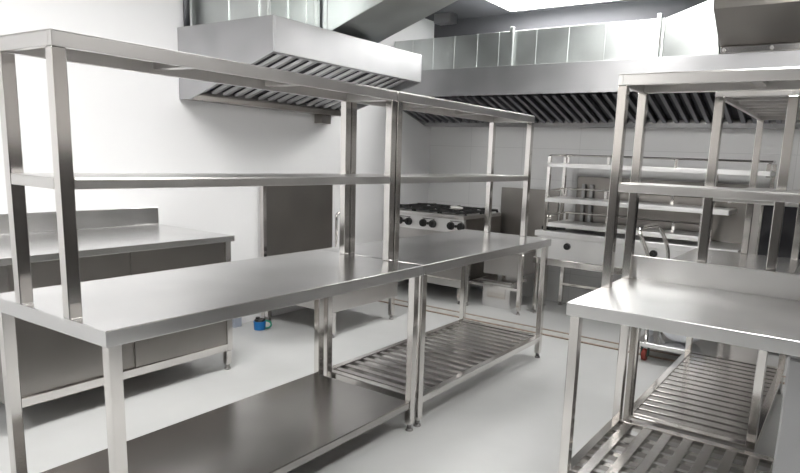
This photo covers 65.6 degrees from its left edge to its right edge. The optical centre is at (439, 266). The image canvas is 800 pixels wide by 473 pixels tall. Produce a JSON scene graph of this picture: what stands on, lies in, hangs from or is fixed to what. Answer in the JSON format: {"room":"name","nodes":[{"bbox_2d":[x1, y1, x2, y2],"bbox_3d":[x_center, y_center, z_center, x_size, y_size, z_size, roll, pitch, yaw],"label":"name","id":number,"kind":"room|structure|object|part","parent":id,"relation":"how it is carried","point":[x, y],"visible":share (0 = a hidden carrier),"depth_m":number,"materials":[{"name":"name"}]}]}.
{"room":"commercial kitchen","nodes":[
{"label":"commercial kitchen","id":0,"kind":"room"},
{"bbox_2d":[0,0,433,322],"bbox_3d":[-2.389,-0.750,3.555,0.120,2.790,8.240,9,12,33],"label":"wall","id":1,"kind":"structure","parent":0,"point":[122,121],"depth_m":4.22,"materials":[{"name":"white paint"}]},
{"bbox_2d":[0,207,158,234],"bbox_3d":[-2.283,-0.274,3.691,0.020,0.115,1.285,9,12,33],"label":"backsplash","id":2,"kind":"structure","parent":1,"relation":"attached to","point":[98,218],"depth_m":3.86,"materials":[{"name":"metal"}]},
{"bbox_2d":[183,0,189,26],"bbox_3d":[-1.709,-1.928,4.154,0.042,0.618,0.042,9,12,33],"label":"pipe","id":3,"kind":"object","parent":1,"relation":"attached to","point":[186,3],"visible":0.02,"depth_m":4.18,"materials":[{"name":"metal"}]},
{"bbox_2d":[177,15,421,123],"bbox_3d":[-0.970,-1.381,4.588,0.948,0.545,1.518,9,12,33],"label":"exhaust hood","id":4,"kind":"object","parent":1,"relation":"attached to","point":[270,41],"visible":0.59,"depth_m":4.17,"materials":[{"name":"metal"}]},
{"bbox_2d":[192,0,319,26],"bbox_3d":[-1.251,-1.911,4.166,0.793,0.620,0.433,9,12,33],"label":"ventilation duct","id":5,"kind":"object","parent":4,"relation":"on","point":[203,11],"visible":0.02,"depth_m":4.04,"materials":[{"name":"metal"}]},
{"bbox_2d":[314,114,330,123],"bbox_3d":[-1.007,-1.270,5.310,0.090,0.074,0.110,9,12,33],"label":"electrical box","id":6,"kind":"object","parent":4,"relation":"on","point":[318,118],"depth_m":5.28,"materials":[{"name":"metal"}]},
{"bbox_2d":[320,0,456,42],"bbox_3d":[-0.192,-1.850,4.059,2.597,0.620,0.525,9,12,33],"label":"ventilation duct","id":7,"kind":"object","parent":4,"relation":"on","point":[376,21],"visible":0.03,"depth_m":4.17,"materials":[{"name":"metal"}]},
{"bbox_2d":[0,282,788,472],"bbox_3d":[0.031,1.065,2.186,6.150,0.120,8.300,9,12,33],"label":"floor","id":8,"kind":"structure","parent":0,"point":[506,417],"depth_m":3.50,"materials":[{"name":"grey concrete"}]},
{"bbox_2d":[0,207,233,407],"bbox_3d":[-1.970,0.195,3.548,0.815,0.965,1.285,9,12,33],"label":"base cabinet","id":9,"kind":"object","parent":8,"relation":"on","point":[119,242],"visible":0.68,"depth_m":3.35,"materials":[{"name":"silver metal"}]},
{"bbox_3d":[-1.828,0.269,3.106,0.012,0.641,0.586,9,12,33],"label":"sliding door","id":10,"kind":"part","parent":9,"relation":"part of","materials":[{"name":"metal"}]},
{"bbox_2d":[0,224,233,265],"bbox_3d":[-1.956,-0.149,3.488,0.815,0.035,1.285,9,12,33],"label":"countertop","id":11,"kind":"structure","parent":9,"relation":"on","point":[44,246],"depth_m":3.45,"materials":[{"name":"metal"}]},
{"bbox_3d":[-1.496,0.199,3.583,0.017,0.641,0.590,9,12,33],"label":"sliding door","id":12,"kind":"part","parent":9,"relation":"part of","materials":[{"name":"metal"}]},
{"bbox_3d":[-1.343,0.566,3.906,0.036,0.090,0.036,9,12,33],"label":"leg","id":13,"kind":"part","parent":9,"relation":"part of","materials":[{"name":"metal"}]},
{"bbox_2d":[0,249,422,472],"bbox_3d":[-0.822,0.461,2.626,0.700,0.850,1.566,9,12,33],"label":"work table","id":14,"kind":"object","parent":8,"relation":"on","point":[282,428],"visible":1,"depth_m":2.48,"materials":[{"name":"metal"}]},
{"bbox_3d":[-1.504,0.520,2.184,0.038,0.765,0.040,9,12,33],"label":"leg","id":15,"kind":"part","parent":14,"relation":"part of","materials":[{"name":"metal"}]},
{"bbox_3d":[-0.965,0.599,1.855,0.038,0.765,0.039,9,12,33],"label":"leg","id":16,"kind":"part","parent":14,"relation":"part of","materials":[{"name":"metal"}]},
{"bbox_2d":[0,28,396,319],"bbox_3d":[-0.791,-0.364,2.485,0.330,0.825,1.559,9,12,33],"label":"overshelf","id":17,"kind":"object","parent":14,"relation":"on","point":[58,47],"visible":1,"depth_m":1.97,"materials":[{"name":"metal"}]},
{"bbox_3d":[-1.335,-0.267,1.944,0.038,0.780,0.039,9,12,33],"label":"post","id":18,"kind":"part","parent":17,"relation":"part of","materials":[{"name":"metal"}]},
{"bbox_3d":[-1.088,-0.231,1.792,0.038,0.780,0.039,9,12,33],"label":"post","id":19,"kind":"part","parent":17,"relation":"part of","materials":[{"name":"metal"}]},
{"bbox_2d":[0,28,396,101],"bbox_3d":[-0.775,-0.748,2.417,0.330,0.045,1.559,9,12,33],"label":"shelf","id":20,"kind":"object","parent":17,"relation":"attached to","point":[79,48],"depth_m":2.16,"materials":[{"name":"metal"}]},
{"bbox_2d":[11,173,389,189],"bbox_3d":[-0.791,-0.352,2.487,0.330,0.034,1.558,9,12,33],"label":"shelf","id":21,"kind":"object","parent":17,"relation":"attached to","point":[57,181],"depth_m":2.12,"materials":[{"name":"metal"}]},
{"bbox_3d":[-0.489,-0.453,3.193,0.038,0.780,0.038,9,12,33],"label":"post","id":22,"kind":"part","parent":17,"relation":"part of","materials":[{"name":"metal"}]},
{"bbox_3d":[-0.247,-0.416,3.034,0.038,0.780,0.038,9,12,33],"label":"post","id":23,"kind":"part","parent":17,"relation":"part of","materials":[{"name":"metal"}]},
{"bbox_3d":[-0.668,0.336,3.417,0.038,0.765,0.038,9,12,33],"label":"leg","id":24,"kind":"part","parent":14,"relation":"part of","materials":[{"name":"metal"}]},
{"bbox_3d":[-0.141,0.417,3.072,0.038,0.765,0.038,9,12,33],"label":"leg","id":25,"kind":"part","parent":14,"relation":"part of","materials":[{"name":"metal"}]},
{"bbox_2d":[232,317,241,327],"bbox_3d":[-1.601,0.320,4.841,0.055,0.300,0.070,9,12,33],"label":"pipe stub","id":26,"kind":"object","parent":8,"relation":"on","point":[237,322],"visible":0.35,"depth_m":4.84,"materials":[{"name":"grey plastic"}]},
{"bbox_2d":[253,317,271,330],"bbox_3d":[-1.387,0.437,4.808,0.122,0.098,0.109,9,12,33],"label":"mug","id":27,"kind":"object","parent":8,"relation":"on","point":[259,323],"visible":1,"depth_m":4.78,"materials":[{"name":"ceramic"}]},
{"bbox_3d":[-1.401,0.403,4.803,0.084,0.030,0.084,9,12,33],"label":"lid","id":28,"kind":"part","parent":27,"relation":"part of","materials":[{"name":"black plastic"}]},
{"bbox_2d":[260,185,397,337],"bbox_3d":[-0.898,-0.103,5.093,0.834,1.100,0.850,9,12,33],"label":"sink unit","id":29,"kind":"object","parent":8,"relation":"on","point":[297,218],"visible":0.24,"depth_m":5.18,"materials":[{"name":"metal"}]},
{"bbox_3d":[-1.428,-0.109,5.009,0.040,1.100,0.033,9,12,33],"label":"panel frame","id":30,"kind":"part","parent":29,"relation":"part of","materials":[{"name":"metal"}]},
{"bbox_3d":[-1.402,0.326,5.042,0.040,0.165,0.040,9,12,33],"label":"leg","id":31,"kind":"part","parent":29,"relation":"part of","materials":[{"name":"metal"}]},
{"bbox_3d":[-1.202,-0.381,5.306,0.027,0.640,0.770,9,12,33],"label":"splash panel","id":32,"kind":"part","parent":29,"relation":"part of","materials":[{"name":"metal"}]},
{"bbox_3d":[-0.812,0.417,4.656,0.040,0.165,0.040,9,12,33],"label":"leg","id":33,"kind":"part","parent":29,"relation":"part of","materials":[{"name":"metal"}]},
{"bbox_2d":[335,211,339,246],"bbox_3d":[-0.856,-0.255,5.259,0.040,0.435,0.116,9,12,33],"label":"faucet","id":34,"kind":"object","parent":29,"relation":"on","point":[336,216],"depth_m":5.21,"materials":[{"name":"metal"}]},
{"bbox_3d":[-0.412,0.329,5.248,0.040,0.165,0.040,9,12,33],"label":"leg","id":35,"kind":"part","parent":29,"relation":"part of","materials":[{"name":"metal"}]},
{"bbox_2d":[321,229,550,426],"bbox_3d":[0.039,0.272,3.897,0.700,0.850,1.520,9,12,33],"label":"work table","id":36,"kind":"object","parent":8,"relation":"on","point":[448,355],"visible":0.91,"depth_m":3.71,"materials":[{"name":"metal"}]},
{"bbox_3d":[-0.630,0.328,3.473,0.038,0.765,0.038,9,12,33],"label":"leg","id":37,"kind":"part","parent":36,"relation":"part of","materials":[{"name":"metal"}]},
{"bbox_3d":[-0.103,0.409,3.128,0.038,0.765,0.038,9,12,33],"label":"leg","id":38,"kind":"part","parent":36,"relation":"part of","materials":[{"name":"metal"}]},
{"bbox_2d":[335,322,531,390],"bbox_3d":[0.028,0.547,3.946,0.598,0.022,1.375,9,12,33],"label":"slatted shelf","id":39,"kind":"object","parent":36,"relation":"attached to","point":[452,350],"depth_m":3.86,"materials":[{"name":"metal"}]},
{"bbox_3d":[0.028,0.550,3.946,0.674,0.036,1.494,9,12,33],"label":"shelf frame","id":40,"kind":"part","parent":36,"relation":"part of","materials":[{"name":"metal"}]},
{"bbox_2d":[349,91,534,259],"bbox_3d":[0.070,-0.553,3.754,0.332,0.825,1.519,9,12,33],"label":"overshelf","id":41,"kind":"object","parent":36,"relation":"on","point":[405,101],"visible":0.73,"depth_m":3.54,"materials":[{"name":"metal"}]},
{"bbox_3d":[-0.465,-0.459,3.229,0.038,0.780,0.038,9,12,33],"label":"post","id":42,"kind":"part","parent":41,"relation":"part of","materials":[{"name":"metal"}]},
{"bbox_3d":[-0.221,-0.421,3.069,0.038,0.780,0.038,9,12,33],"label":"post","id":43,"kind":"part","parent":41,"relation":"part of","materials":[{"name":"metal"}]},
{"bbox_2d":[360,174,528,183],"bbox_3d":[0.070,-0.541,3.756,0.332,0.034,1.519,9,12,33],"label":"shelf","id":44,"kind":"object","parent":41,"relation":"attached to","point":[399,178],"depth_m":3.55,"materials":[{"name":"metal"}]},
{"bbox_2d":[356,91,534,122],"bbox_3d":[0.086,-0.936,3.686,0.332,0.045,1.519,9,12,33],"label":"shelf","id":45,"kind":"object","parent":41,"relation":"attached to","point":[409,101],"depth_m":3.60,"materials":[{"name":"metal"}]},
{"bbox_3d":[0.360,-0.640,4.446,0.038,0.780,0.038,9,12,33],"label":"post","id":46,"kind":"part","parent":41,"relation":"part of","materials":[{"name":"metal"}]},
{"bbox_3d":[0.604,-0.602,4.286,0.038,0.780,0.038,9,12,33],"label":"post","id":47,"kind":"part","parent":41,"relation":"part of","materials":[{"name":"metal"}]},
{"bbox_3d":[0.180,0.149,4.670,0.038,0.765,0.038,9,12,33],"label":"leg","id":48,"kind":"part","parent":36,"relation":"part of","materials":[{"name":"metal"}]},
{"bbox_3d":[0.708,0.231,4.324,0.038,0.765,0.038,9,12,33],"label":"leg","id":49,"kind":"part","parent":36,"relation":"part of","materials":[{"name":"metal"}]},
{"bbox_2d":[399,203,500,303],"bbox_3d":[0.013,-0.173,6.304,0.940,0.890,0.748,9,12,33],"label":"gas range","id":50,"kind":"object","parent":8,"relation":"on","point":[416,219],"visible":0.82,"depth_m":5.97,"materials":[{"name":"metal"}]},
{"bbox_3d":[-0.316,-0.448,6.056,0.077,0.077,0.042,9,12,33],"label":"knob","id":51,"kind":"part","parent":50,"relation":"part of","materials":[{"name":"black plastic"}]},
{"bbox_3d":[-0.170,-0.426,5.961,0.077,0.077,0.042,9,12,33],"label":"knob","id":52,"kind":"part","parent":50,"relation":"part of","materials":[{"name":"black plastic"}]},
{"bbox_3d":[-0.077,-0.411,5.901,0.077,0.077,0.042,9,12,33],"label":"knob","id":53,"kind":"part","parent":50,"relation":"part of","materials":[{"name":"black plastic"}]},
{"bbox_3d":[-0.154,-0.430,5.992,0.925,0.132,0.025,9,12,33],"label":"control panel","id":54,"kind":"part","parent":50,"relation":"part of","materials":[{"name":"metal"}]},
{"bbox_2d":[427,275,460,287],"bbox_3d":[-0.179,0.105,6.080,0.925,0.065,0.040,9,12,33],"label":"shelf","id":55,"kind":"object","parent":50,"relation":"attached to","point":[447,280],"depth_m":5.92,"materials":[{"name":"metal"}]},
{"bbox_3d":[0.032,-0.554,6.246,0.935,0.033,0.730,9,12,33],"label":"plate","id":56,"kind":"part","parent":50,"relation":"part of","materials":[{"name":"metal"}]},
{"bbox_3d":[0.094,-0.385,5.789,0.077,0.077,0.042,9,12,33],"label":"knob","id":57,"kind":"part","parent":50,"relation":"part of","materials":[{"name":"black plastic"}]},
{"bbox_2d":[450,206,462,209],"bbox_3d":[0.155,-0.568,5.918,0.133,0.039,0.114,3,10,1],"label":"rag","id":58,"kind":"object","parent":50,"relation":"on","point":[451,207],"visible":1,"depth_m":5.88,"materials":[{"name":"white fabric"}]},
{"bbox_3d":[0.190,0.243,5.899,0.040,0.155,0.040,9,12,33],"label":"leg","id":59,"kind":"part","parent":50,"relation":"part of","materials":[{"name":"metal"}]},
{"bbox_3d":[0.187,-0.370,5.728,0.077,0.077,0.042,9,12,33],"label":"knob","id":60,"kind":"part","parent":50,"relation":"part of","materials":[{"name":"black plastic"}]},
{"bbox_3d":[0.421,-0.178,6.075,0.008,0.612,0.670,9,12,33],"label":"panel","id":61,"kind":"part","parent":50,"relation":"part of","materials":[{"name":"metal"}]},
{"bbox_2d":[480,274,526,309],"bbox_3d":[0.601,0.238,5.918,0.350,0.262,0.310,9,12,33],"label":"trap","id":62,"kind":"object","parent":8,"relation":"on","point":[492,297],"visible":0.84,"depth_m":5.81,"materials":[{"name":"metal"}]},
{"bbox_3d":[0.524,0.246,5.802,0.190,0.100,0.007,9,12,33],"label":"plate","id":63,"kind":"part","parent":62,"relation":"part of","materials":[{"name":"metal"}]},
{"bbox_3d":[0.606,0.121,5.897,0.350,0.026,0.310,9,12,33],"label":"lid","id":64,"kind":"part","parent":62,"relation":"part of","materials":[{"name":"metal"}]},
{"bbox_2d":[466,249,548,314],"bbox_3d":[0.642,0.069,5.907,0.585,0.600,0.600,9,12,33],"label":"sink","id":65,"kind":"object","parent":8,"relation":"on","point":[519,265],"visible":0.37,"depth_m":5.67,"materials":[{"name":"metal"}]},
{"bbox_3d":[0.261,0.100,5.835,0.035,0.465,0.035,9,12,33],"label":"leg","id":66,"kind":"part","parent":65,"relation":"part of","materials":[{"name":"metal"}]},
{"bbox_3d":[0.687,-0.067,5.857,0.362,0.230,0.452,9,12,33],"label":"bowl","id":67,"kind":"part","parent":65,"relation":"part of","materials":[{"name":"metal"}]},
{"bbox_3d":[0.715,0.140,5.534,0.035,0.525,0.035,9,12,33],"label":"leg","id":68,"kind":"part","parent":65,"relation":"part of","materials":[{"name":"metal"}]},
{"bbox_3d":[1.024,0.072,5.990,0.035,0.525,0.035,9,12,33],"label":"leg","id":69,"kind":"part","parent":65,"relation":"part of","materials":[{"name":"metal"}]},
{"bbox_2d":[379,298,785,383],"bbox_3d":[1.323,0.602,4.740,4.600,0.008,0.170,9,12,33],"label":"floor drain","id":70,"kind":"object","parent":8,"relation":"on","point":[532,329],"visible":0.44,"depth_m":5.10,"materials":[{"name":"metal"}]},
{"bbox_2d":[532,176,756,312],"bbox_3d":[1.693,-0.121,5.351,1.675,1.250,0.582,9,12,33],"label":"work table","id":71,"kind":"object","parent":8,"relation":"on","point":[569,248],"depth_m":5.36,"materials":[{"name":"silver metal"}]},
{"bbox_3d":[0.879,0.175,5.647,0.040,0.430,0.040,9,12,33],"label":"leg","id":72,"kind":"part","parent":71,"relation":"part of","materials":[{"name":"metal"}]},
{"bbox_2d":[542,225,565,229],"bbox_3d":[1.030,-0.352,5.587,0.215,0.035,0.060,6,11,20],"label":"tool","id":73,"kind":"object","parent":71,"relation":"on","point":[549,227],"visible":0.68,"depth_m":5.56,"materials":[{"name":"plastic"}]},
{"bbox_3d":[1.190,0.001,5.988,0.035,0.680,0.035,9,12,33],"label":"leg","id":74,"kind":"part","parent":71,"relation":"part of","materials":[{"name":"metal"}]},
{"bbox_2d":[563,243,570,249],"bbox_3d":[1.107,-0.177,5.404,0.063,0.063,0.031,9,12,33],"label":"socket","id":75,"kind":"object","parent":71,"relation":"attached to","point":[566,246],"depth_m":5.40,"materials":[{"name":"black plastic"}]},
{"bbox_3d":[1.545,0.038,5.163,1.675,0.059,0.040,9,12,33],"label":"rail","id":76,"kind":"part","parent":71,"relation":"part of","materials":[{"name":"metal"}]},
{"bbox_3d":[1.553,-0.085,5.146,1.615,0.189,0.020,9,12,33],"label":"panel","id":77,"kind":"part","parent":71,"relation":"part of","materials":[{"name":"metal"}]},
{"bbox_2d":[535,228,741,252],"bbox_3d":[1.702,-0.236,5.338,1.675,0.050,0.560,9,12,33],"label":"countertop","id":78,"kind":"structure","parent":71,"relation":"on","point":[574,234],"depth_m":5.16,"materials":[{"name":"metal"}]},
{"bbox_2d":[649,250,656,256],"bbox_3d":[1.722,-0.106,4.998,0.063,0.063,0.031,9,12,33],"label":"socket","id":79,"kind":"object","parent":71,"relation":"attached to","point":[653,253],"depth_m":4.99,"materials":[{"name":"black plastic"}]},
{"bbox_2d":[543,154,776,243],"bbox_3d":[1.766,-0.574,5.157,1.750,0.683,0.384,9,12,33],"label":"rack","id":80,"kind":"object","parent":71,"relation":"on","point":[652,232],"visible":0.87,"depth_m":5.20,"materials":[{"name":"metal"}]},
{"bbox_3d":[0.955,-0.649,5.485,0.030,0.655,0.030,9,12,33],"label":"post","id":81,"kind":"part","parent":80,"relation":"part of","materials":[{"name":"metal"}]},
{"bbox_3d":[1.150,-0.692,5.772,0.030,0.655,0.030,9,12,33],"label":"post","id":82,"kind":"part","parent":80,"relation":"part of","materials":[{"name":"metal"}]},
{"bbox_2d":[548,220,698,240],"bbox_3d":[1.591,-0.322,5.332,1.275,0.036,0.354,9,12,33],"label":"shelf","id":83,"kind":"object","parent":80,"relation":"attached to","point":[652,232],"depth_m":5.25,"materials":[{"name":"metal"}]},
{"bbox_3d":[1.594,-0.396,5.319,1.268,0.053,0.346,9,12,33],"label":"guard rail","id":84,"kind":"part","parent":80,"relation":"part of","materials":[{"name":"metal"}]},
{"bbox_3d":[1.665,-0.600,5.223,1.498,0.053,0.376,9,12,33],"label":"guard rail","id":85,"kind":"part","parent":80,"relation":"part of","materials":[{"name":"metal"}]},
{"bbox_2d":[545,196,736,215],"bbox_3d":[1.661,-0.526,5.235,1.505,0.036,0.384,9,12,33],"label":"shelf","id":86,"kind":"object","parent":80,"relation":"attached to","point":[560,199],"depth_m":5.09,"materials":[{"name":"metal"}]},
{"bbox_2d":[547,163,775,175],"bbox_3d":[1.775,-0.810,5.116,1.750,0.036,0.384,9,12,33],"label":"shelf","id":87,"kind":"object","parent":80,"relation":"attached to","point":[768,172],"depth_m":4.88,"materials":[{"name":"metal"}]},
{"bbox_3d":[1.778,-0.884,5.104,1.743,0.053,0.376,9,12,33],"label":"guard rail","id":88,"kind":"part","parent":80,"relation":"part of","materials":[{"name":"metal"}]},
{"bbox_3d":[2.040,-0.432,4.782,0.030,0.555,0.030,9,12,33],"label":"post","id":89,"kind":"part","parent":80,"relation":"part of","materials":[{"name":"metal"}]},
{"bbox_3d":[2.235,-0.475,5.070,0.030,0.555,0.030,9,12,33],"label":"post","id":90,"kind":"part","parent":80,"relation":"part of","materials":[{"name":"metal"}]},
{"bbox_3d":[2.393,-0.702,4.503,0.030,0.100,0.030,9,12,33],"label":"post","id":91,"kind":"part","parent":80,"relation":"part of","materials":[{"name":"metal"}]},
{"bbox_3d":[2.585,-0.661,4.805,0.030,0.270,0.030,9,12,33],"label":"post","id":92,"kind":"part","parent":80,"relation":"part of","materials":[{"name":"metal"}]},
{"bbox_2d":[558,255,799,472],"bbox_3d":[1.267,0.547,2.299,1.455,0.957,0.718,9,12,33],"label":"work table","id":93,"kind":"object","parent":8,"relation":"on","point":[758,309],"visible":0.91,"depth_m":2.54,"materials":[{"name":"metal"}]},
{"bbox_3d":[0.505,0.558,2.418,0.038,0.765,0.038,9,12,33],"label":"leg","id":94,"kind":"part","parent":93,"relation":"part of","materials":[{"name":"metal"}]},
{"bbox_3d":[0.868,0.478,2.953,0.038,0.765,0.038,9,12,33],"label":"leg","id":95,"kind":"part","parent":93,"relation":"part of","materials":[{"name":"metal"}]},
{"bbox_3d":[1.253,0.879,2.356,1.429,0.036,0.689,9,12,33],"label":"shelf frame","id":96,"kind":"part","parent":93,"relation":"part of","materials":[{"name":"metal"}]},
{"bbox_2d":[577,423,772,472],"bbox_3d":[1.253,0.876,2.355,1.305,0.022,0.613,9,12,33],"label":"slatted shelf","id":97,"kind":"object","parent":93,"relation":"attached to","point":[676,461],"depth_m":2.66,"materials":[{"name":"metal"}]},
{"bbox_2d":[601,66,799,287],"bbox_3d":[1.395,-0.272,2.301,1.455,0.878,0.315,9,12,33],"label":"overshelf","id":98,"kind":"object","parent":93,"relation":"on","point":[775,78],"visible":1,"depth_m":2.51,"materials":[{"name":"metal"}]},
{"bbox_3d":[0.729,-0.324,2.576,0.038,0.833,0.038,9,12,33],"label":"post","id":99,"kind":"part","parent":98,"relation":"part of","materials":[{"name":"metal"}]},
{"bbox_3d":[0.883,-0.357,2.803,0.038,0.833,0.038,9,12,33],"label":"post","id":100,"kind":"part","parent":98,"relation":"part of","materials":[{"name":"metal"}]},
{"bbox_2d":[618,66,799,93],"bbox_3d":[1.411,-0.681,2.229,1.455,0.045,0.315,9,12,33],"label":"shelf","id":101,"kind":"object","parent":98,"relation":"attached to","point":[775,78],"depth_m":2.41,"materials":[{"name":"metal"}]},
{"bbox_2d":[618,182,799,202],"bbox_3d":[1.395,-0.258,2.303,1.455,0.034,0.315,9,12,33],"label":"shelf","id":102,"kind":"object","parent":98,"relation":"attached to","point":[634,188],"depth_m":2.38,"materials":[{"name":"metal"}]},
{"bbox_2d":[632,255,799,300],"bbox_3d":[1.489,0.088,2.506,1.430,0.107,0.018,9,12,33],"label":"backsplash","id":103,"kind":"structure","parent":93,"relation":"on","point":[774,284],"depth_m":2.68,"materials":[{"name":"metal"}]},
{"bbox_2d":[638,223,757,362],"bbox_3d":[1.832,0.207,4.361,0.845,0.957,0.510,9,12,33],"label":"trolley","id":104,"kind":"object","parent":8,"relation":"on","point":[653,341],"visible":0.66,"depth_m":4.33,"materials":[{"name":"metal"}]},
{"bbox_3d":[1.543,0.093,4.524,0.145,0.813,0.391,9,12,36],"label":"handle","id":105,"kind":"part","parent":104,"relation":"part of","materials":[{"name":"metal"}]},
{"bbox_2d":[663,332,700,342],"bbox_3d":[1.727,0.414,4.386,0.354,0.240,0.250,9,12,33],"label":"plastic bag","id":106,"kind":"object","parent":104,"relation":"on","point":[676,338],"visible":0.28,"depth_m":4.32,"materials":[{"name":"white plastic"}]},
{"bbox_2d":[621,248,799,465],"bbox_3d":[1.536,0.417,3.406,0.615,0.850,1.380,9,12,33],"label":"work table","id":107,"kind":"object","parent":8,"relation":"on","point":[718,399],"visible":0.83,"depth_m":3.28,"materials":[{"name":"metal"}]},
{"bbox_3d":[0.941,0.470,3.017,0.038,0.765,0.038,9,12,33],"label":"leg","id":108,"kind":"part","parent":107,"relation":"part of","materials":[{"name":"metal"}]},
{"bbox_3d":[1.673,0.309,4.098,0.038,0.765,0.038,9,12,33],"label":"leg","id":109,"kind":"part","parent":107,"relation":"part of","materials":[{"name":"metal"}]},
{"bbox_2d":[634,353,776,441],"bbox_3d":[1.525,0.693,3.455,0.513,0.022,1.254,9,12,33],"label":"slatted shelf","id":110,"kind":"object","parent":107,"relation":"attached to","point":[701,392],"depth_m":3.35,"materials":[{"name":"metal"}]},
{"bbox_3d":[1.525,0.696,3.455,0.589,0.036,1.354,9,12,33],"label":"shelf frame","id":111,"kind":"part","parent":107,"relation":"part of","materials":[{"name":"metal"}]},
{"bbox_2d":[697,90,799,270],"bbox_3d":[1.673,-0.410,3.190,0.315,0.865,1.370,9,12,33],"label":"overshelf","id":112,"kind":"object","parent":107,"relation":"on","point":[762,106],"visible":0.69,"depth_m":2.69,"materials":[{"name":"metal"}]},
{"bbox_3d":[1.187,-0.325,2.722,0.038,0.820,0.038,9,12,33],"label":"post","id":113,"kind":"part","parent":112,"relation":"part of","materials":[{"name":"metal"}]},
{"bbox_3d":[1.928,-0.488,3.817,0.038,0.820,0.038,9,12,33],"label":"post","id":114,"kind":"part","parent":112,"relation":"part of","materials":[{"name":"metal"}]},
{"bbox_2d":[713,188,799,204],"bbox_3d":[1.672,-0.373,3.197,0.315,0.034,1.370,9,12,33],"label":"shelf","id":115,"kind":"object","parent":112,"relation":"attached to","point":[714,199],"depth_m":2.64,"materials":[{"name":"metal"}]},
{"bbox_2d":[715,90,799,119],"bbox_3d":[1.689,-0.814,3.119,0.315,0.045,1.370,9,12,33],"label":"shelf","id":116,"kind":"object","parent":112,"relation":"attached to","point":[761,105],"depth_m":2.93,"materials":[{"name":"metal"}]},
{"bbox_3d":[1.417,-0.289,2.572,0.038,0.820,0.038,9,12,33],"label":"post","id":117,"kind":"part","parent":112,"relation":"part of","materials":[{"name":"metal"}]},
{"bbox_3d":[2.158,-0.452,3.666,0.038,0.820,0.038,9,12,33],"label":"post","id":118,"kind":"part","parent":112,"relation":"part of","materials":[{"name":"metal"}]},
{"bbox_3d":[1.398,0.541,2.717,0.038,0.765,0.038,9,12,33],"label":"leg","id":119,"kind":"part","parent":107,"relation":"part of","materials":[{"name":"metal"}]},
{"bbox_3d":[2.131,0.380,3.799,0.038,0.765,0.038,9,12,33],"label":"leg","id":120,"kind":"part","parent":107,"relation":"part of","materials":[{"name":"metal"}]},
{"bbox_2d":[748,203,799,273],"bbox_3d":[2.838,0.104,4.645,1.010,1.140,0.558,9,12,33],"label":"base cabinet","id":121,"kind":"object","parent":8,"relation":"on","point":[762,213],"visible":0.1,"depth_m":4.54,"materials":[{"name":"metal"}]},
{"bbox_3d":[2.624,-0.210,4.419,0.640,0.420,0.026,9,12,33],"label":"door frame","id":122,"kind":"part","parent":121,"relation":"part of","materials":[{"name":"metal"}]},
{"bbox_3d":[2.626,-0.230,4.418,0.600,0.380,0.024,9,12,33],"label":"door","id":123,"kind":"part","parent":121,"relation":"part of","materials":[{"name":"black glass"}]},
{"bbox_2d":[772,355,799,472],"bbox_3d":[1.520,0.660,2.140,0.595,0.770,0.598,9,12,33],"label":"base cabinet","id":124,"kind":"object","parent":8,"relation":"on","point":[787,450],"visible":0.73,"depth_m":2.01,"materials":[{"name":"metal"}]},
{"bbox_2d":[425,0,635,20],"bbox_3d":[0.145,-1.798,1.682,6.150,0.120,8.300,9,12,33],"label":"ceiling","id":125,"kind":"structure","parent":0,"point":[463,9],"depth_m":5.92,"materials":[{"name":"white paint"}]},
{"bbox_2d":[434,12,456,25],"bbox_3d":[0.055,-2.491,6.215,0.200,0.088,0.120,9,12,33],"label":"bracket","id":126,"kind":"object","parent":125,"relation":"attached to","point":[449,18],"visible":1,"depth_m":6.17,"materials":[{"name":"metal"}]},
{"bbox_2d":[486,0,616,11],"bbox_3d":[1.004,-2.314,5.258,1.230,0.034,0.630,9,12,33],"label":"recessed light","id":127,"kind":"object","parent":125,"relation":"in","point":[510,5],"visible":1,"depth_m":5.52,"materials":[{"name":"white plastic"}]},
{"bbox_2d":[428,0,799,302],"bbox_3d":[2.348,-0.864,5.270,5.850,2.790,0.120,9,12,33],"label":"wall","id":128,"kind":"structure","parent":0,"point":[453,150],"depth_m":5.92,"materials":[{"name":"white tile"}]},
{"bbox_2d":[500,187,559,236],"bbox_3d":[0.888,-0.459,6.223,0.625,0.650,0.033,9,12,33],"label":"panel","id":129,"kind":"object","parent":128,"relation":"attached to","point":[511,198],"visible":0.46,"depth_m":6.22,"materials":[{"name":"metal"}]},
{"bbox_2d":[579,184,586,221],"bbox_3d":[1.342,-0.571,5.818,0.032,0.414,0.030,9,12,33],"label":"pipe","id":130,"kind":"object","parent":128,"relation":"attached to","point":[583,195],"visible":0.56,"depth_m":5.80,"materials":[{"name":"metal"}]},
{"bbox_2d":[587,184,593,221],"bbox_3d":[1.404,-0.561,5.778,0.032,0.414,0.030,9,12,33],"label":"pipe","id":131,"kind":"object","parent":128,"relation":"attached to","point":[589,217],"visible":0.56,"depth_m":5.76,"materials":[{"name":"metal"}]},
{"bbox_2d":[401,50,799,128],"bbox_3d":[1.818,-1.380,4.979,5.145,0.465,0.818,9,12,33],"label":"exhaust hood","id":132,"kind":"object","parent":128,"relation":"attached to","point":[568,94],"visible":0.59,"depth_m":5.12,"materials":[{"name":"metal"}]},
{"bbox_2d":[395,13,665,69],"bbox_3d":[0.781,-1.942,5.617,2.585,0.339,0.630,9,12,33],"label":"ventilation duct","id":133,"kind":"object","parent":132,"relation":"on","point":[635,39],"visible":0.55,"depth_m":5.21,"materials":[{"name":"metal"}]},
{"bbox_2d":[662,0,719,56],"bbox_3d":[2.006,-1.770,4.758,0.422,0.393,0.679,9,12,33],"label":"taper","id":134,"kind":"object","parent":132,"relation":"on","point":[692,31],"visible":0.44,"depth_m":4.51,"materials":[{"name":"metal"}]},
{"bbox_2d":[713,0,799,53],"bbox_3d":[2.914,-1.699,3.898,2.035,0.617,1.180,9,12,33],"label":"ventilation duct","id":135,"kind":"object","parent":132,"relation":"on","point":[743,26],"visible":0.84,"depth_m":4.07,"materials":[{"name":"metal"}]}
]}

